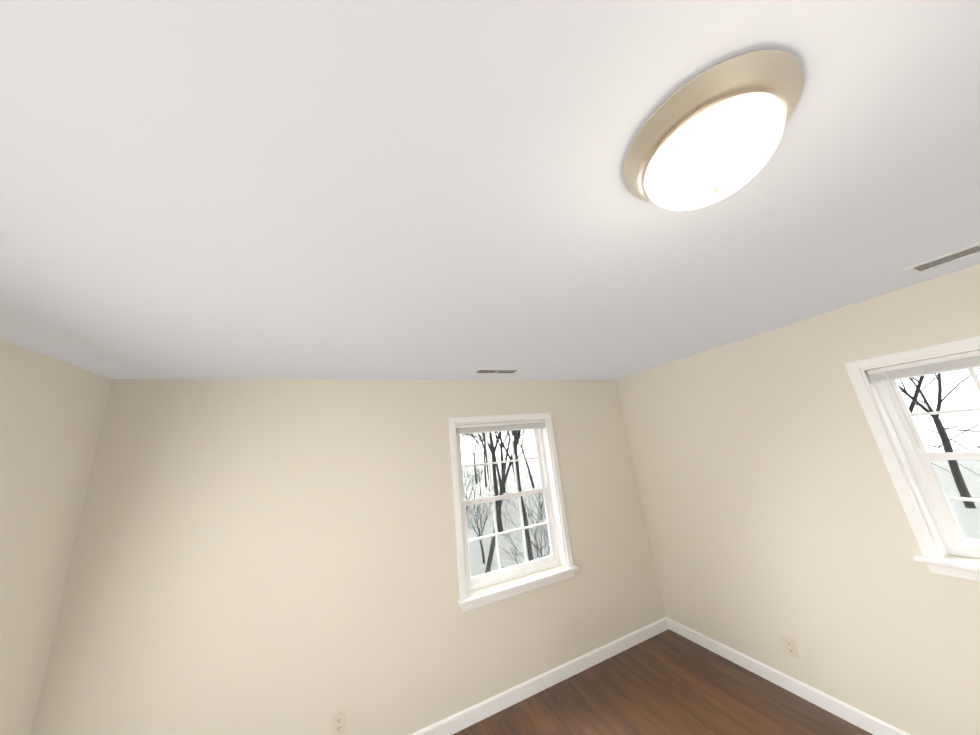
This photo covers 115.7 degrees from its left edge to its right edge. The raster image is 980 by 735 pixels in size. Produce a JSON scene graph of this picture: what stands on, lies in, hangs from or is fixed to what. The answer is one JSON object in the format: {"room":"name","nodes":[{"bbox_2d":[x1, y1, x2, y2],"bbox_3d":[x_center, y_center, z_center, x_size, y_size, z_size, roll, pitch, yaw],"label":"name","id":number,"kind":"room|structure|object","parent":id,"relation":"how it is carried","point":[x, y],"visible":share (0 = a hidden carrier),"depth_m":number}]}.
{"room":"empty bedroom","nodes":[
{"label":"empty bedroom","id":0,"kind":"room"},
{"bbox_2d":[0,339,111,734],"bbox_3d":[-1.294,0.572,-0.586,0.140,2.440,4.854,1,-17,-24],"label":"wall","id":1,"kind":"structure","parent":0,"point":[52,410],"depth_m":1.44},
{"bbox_2d":[31,379,665,734],"bbox_3d":[-0.332,1.300,2.473,4.420,2.440,0.140,1,-17,-24],"label":"wall","id":2,"kind":"structure","parent":0,"point":[263,556],"depth_m":2.03},
{"bbox_2d":[333,709,345,734],"bbox_3d":[-0.908,2.150,1.859,0.070,0.114,0.008,1,-17,-24],"label":"electrical outlet","id":3,"kind":"object","parent":2,"relation":"attached to","point":[339,723],"visible":1,"depth_m":1.86},
{"bbox_2d":[449,413,578,612],"bbox_3d":[0.173,1.146,2.720,1.099,1.436,0.195,1,-17,-24],"label":"window","id":4,"kind":"structure","parent":2,"relation":"in","point":[550,482],"depth_m":2.72},
{"bbox_2d":[411,617,667,734],"bbox_3d":[-0.187,2.406,2.102,4.140,0.092,0.013,1,-17,-24],"label":"baseboard","id":5,"kind":"structure","parent":2,"relation":"attached to","point":[467,717],"depth_m":2.34},
{"bbox_2d":[0,0,979,379],"bbox_3d":[0.507,-0.601,0.681,4.420,0.120,4.994,1,-17,-24],"label":"ceiling","id":6,"kind":"structure","parent":0,"point":[312,188],"depth_m":0.77},
{"bbox_2d":[472,368,521,373],"bbox_3d":[0.061,0.034,2.628,0.400,0.005,0.150,1,-17,-24],"label":"ceiling vent","id":7,"kind":"object","parent":6,"relation":"in","point":[495,371],"visible":0.98,"depth_m":2.62},
{"bbox_2d":[623,49,803,210],"bbox_3d":[0.497,-0.455,0.696,0.342,0.153,0.342,1,-17,-24],"label":"ceiling light","id":8,"kind":"object","parent":6,"relation":"attached to","point":[712,134],"visible":1,"depth_m":0.61},
{"bbox_2d":[904,242,979,273],"bbox_3d":[2.140,-0.525,1.338,0.150,0.005,0.400,1,-17,-24],"label":"ceiling vent","id":9,"kind":"object","parent":6,"relation":"in","point":[973,249],"visible":0.98,"depth_m":1.42},
{"bbox_2d":[453,629,872,734],"bbox_3d":[0.756,1.858,0.018,4.420,0.120,4.994,1,-17,-24],"label":"floor","id":10,"kind":"structure","parent":0,"point":[668,682],"depth_m":2.13},
{"bbox_2d":[616,264,979,734],"bbox_3d":[2.553,0.688,1.294,0.140,2.440,4.554,1,-17,-24],"label":"wall","id":11,"kind":"structure","parent":0,"point":[773,509],"depth_m":2.05},
{"bbox_2d":[667,617,910,734],"bbox_3d":[2.597,1.815,0.958,0.013,0.092,4.528,1,-17,-24],"label":"baseboard","id":12,"kind":"structure","parent":11,"relation":"attached to","point":[854,716],"depth_m":2.10},
{"bbox_2d":[781,634,798,658],"bbox_3d":[2.073,1.930,2.130,0.008,0.114,0.070,1,-17,-24],"label":"electrical outlet","id":13,"kind":"object","parent":11,"relation":"attached to","point":[789,646],"visible":1,"depth_m":2.13},
{"bbox_2d":[844,336,979,581],"bbox_3d":[2.508,0.385,1.339,0.195,1.146,1.072,1,-17,-24],"label":"window","id":14,"kind":"structure","parent":11,"relation":"in","point":[914,457],"depth_m":1.67},
{"label":"outside","id":15,"kind":"structure","parent":0,"visible":0},
{"bbox_2d":[462,424,979,576],"bbox_3d":[17.468,14.288,40.649,180.000,0.200,180.000,1,-17,-24],"label":"ground","id":16,"kind":"structure","parent":15,"point":[932,439],"depth_m":24.14},
{"bbox_2d":[462,462,486,508],"bbox_3d":[-1.502,10.389,27.392,3.001,4.133,3.257,1,-17,-24],"label":"tree","id":17,"kind":"object","parent":16,"relation":"on","point":[472,478],"depth_m":27.44},
{"bbox_2d":[463,468,485,509],"bbox_3d":[-1.448,9.062,22.712,2.905,4.253,3.341,1,-17,-24],"label":"tree","id":18,"kind":"object","parent":16,"relation":"on","point":[471,484],"depth_m":22.86},
{"bbox_2d":[462,432,488,486],"bbox_3d":[-0.892,9.605,43.865,12.806,14.054,11.144,1,-17,-24],"label":"tree","id":19,"kind":"object","parent":16,"relation":"on","point":[484,458],"depth_m":43.47},
{"bbox_2d":[463,433,487,482],"bbox_3d":[-2.683,10.895,50.920,7.738,15.598,11.481,1,-17,-24],"label":"tree","id":20,"kind":"object","parent":16,"relation":"on","point":[476,444],"depth_m":49.60},
{"bbox_2d":[465,492,491,563],"bbox_3d":[-0.470,7.291,14.070,1.814,2.971,2.665,1,-17,-24],"label":"tree","id":21,"kind":"object","parent":16,"relation":"on","point":[479,524],"depth_m":14.09},
{"bbox_2d":[468,455,491,494],"bbox_3d":[-1.802,12.356,35.801,3.693,4.768,2.980,1,-17,-24],"label":"tree","id":22,"kind":"object","parent":16,"relation":"on","point":[478,471],"depth_m":35.61},
{"bbox_2d":[471,434,492,488],"bbox_3d":[-0.699,6.627,40.531,11.814,18.034,13.981,1,-17,-24],"label":"tree","id":23,"kind":"object","parent":16,"relation":"on","point":[485,456],"depth_m":38.75},
{"bbox_2d":[468,431,502,531],"bbox_3d":[-0.040,2.631,21.282,13.094,15.585,13.348,1,-17,-24],"label":"tree","id":24,"kind":"object","parent":16,"relation":"on","point":[494,473],"depth_m":19.39},
{"bbox_2d":[460,430,532,560],"bbox_3d":[0.306,1.076,14.739,11.433,15.114,13.290,1,-17,-24],"label":"tree","id":25,"kind":"object","parent":16,"relation":"on","point":[519,488],"depth_m":12.92},
{"bbox_2d":[484,469,513,495],"bbox_3d":[0.823,9.045,22.608,2.838,3.778,2.325,1,-17,-24],"label":"tree","id":26,"kind":"object","parent":16,"relation":"on","point":[498,484],"depth_m":22.85},
{"bbox_2d":[470,430,535,572],"bbox_3d":[1.365,-0.921,7.480,9.388,15.009,15.917,1,-17,-24],"label":"tree","id":27,"kind":"object","parent":16,"relation":"on","point":[502,482],"depth_m":8.44},
{"bbox_2d":[492,431,513,492],"bbox_3d":[1.347,5.252,33.672,13.573,16.711,13.194,1,-17,-24],"label":"tree","id":28,"kind":"object","parent":16,"relation":"on","point":[501,455],"depth_m":33.83},
{"bbox_2d":[507,430,521,491],"bbox_3d":[2.745,3.479,25.256,11.333,15.489,11.908,1,-17,-24],"label":"tree","id":29,"kind":"object","parent":16,"relation":"on","point":[516,455],"depth_m":24.71},
{"bbox_2d":[479,459,550,567],"bbox_3d":[1.311,4.374,6.944,2.436,4.536,2.753,1,-17,-24],"label":"tree","id":30,"kind":"object","parent":16,"relation":"on","point":[528,539],"depth_m":7.17},
{"bbox_2d":[501,430,533,487],"bbox_3d":[1.863,6.953,38.675,10.810,15.961,11.154,1,-17,-24],"label":"tree","id":31,"kind":"object","parent":16,"relation":"on","point":[530,475],"depth_m":37.86},
{"bbox_2d":[909,376,924,413],"bbox_3d":[18.550,-0.908,13.183,11.572,14.566,12.288,1,-17,-24],"label":"tree","id":32,"kind":"object","parent":16,"relation":"on","point":[915,397],"depth_m":12.96},
{"bbox_2d":[898,368,979,508],"bbox_3d":[23.683,-0.067,16.639,12.569,13.728,10.454,1,-17,-24],"label":"tree","id":33,"kind":"object","parent":16,"relation":"on","point":[937,421],"depth_m":15.25},
{"bbox_2d":[916,420,979,478],"bbox_3d":[4.701,-0.119,10.475,13.024,14.344,14.841,1,-17,-24],"label":"tree","id":34,"kind":"object","parent":16,"relation":"on","point":[951,439],"depth_m":4.63}
]}

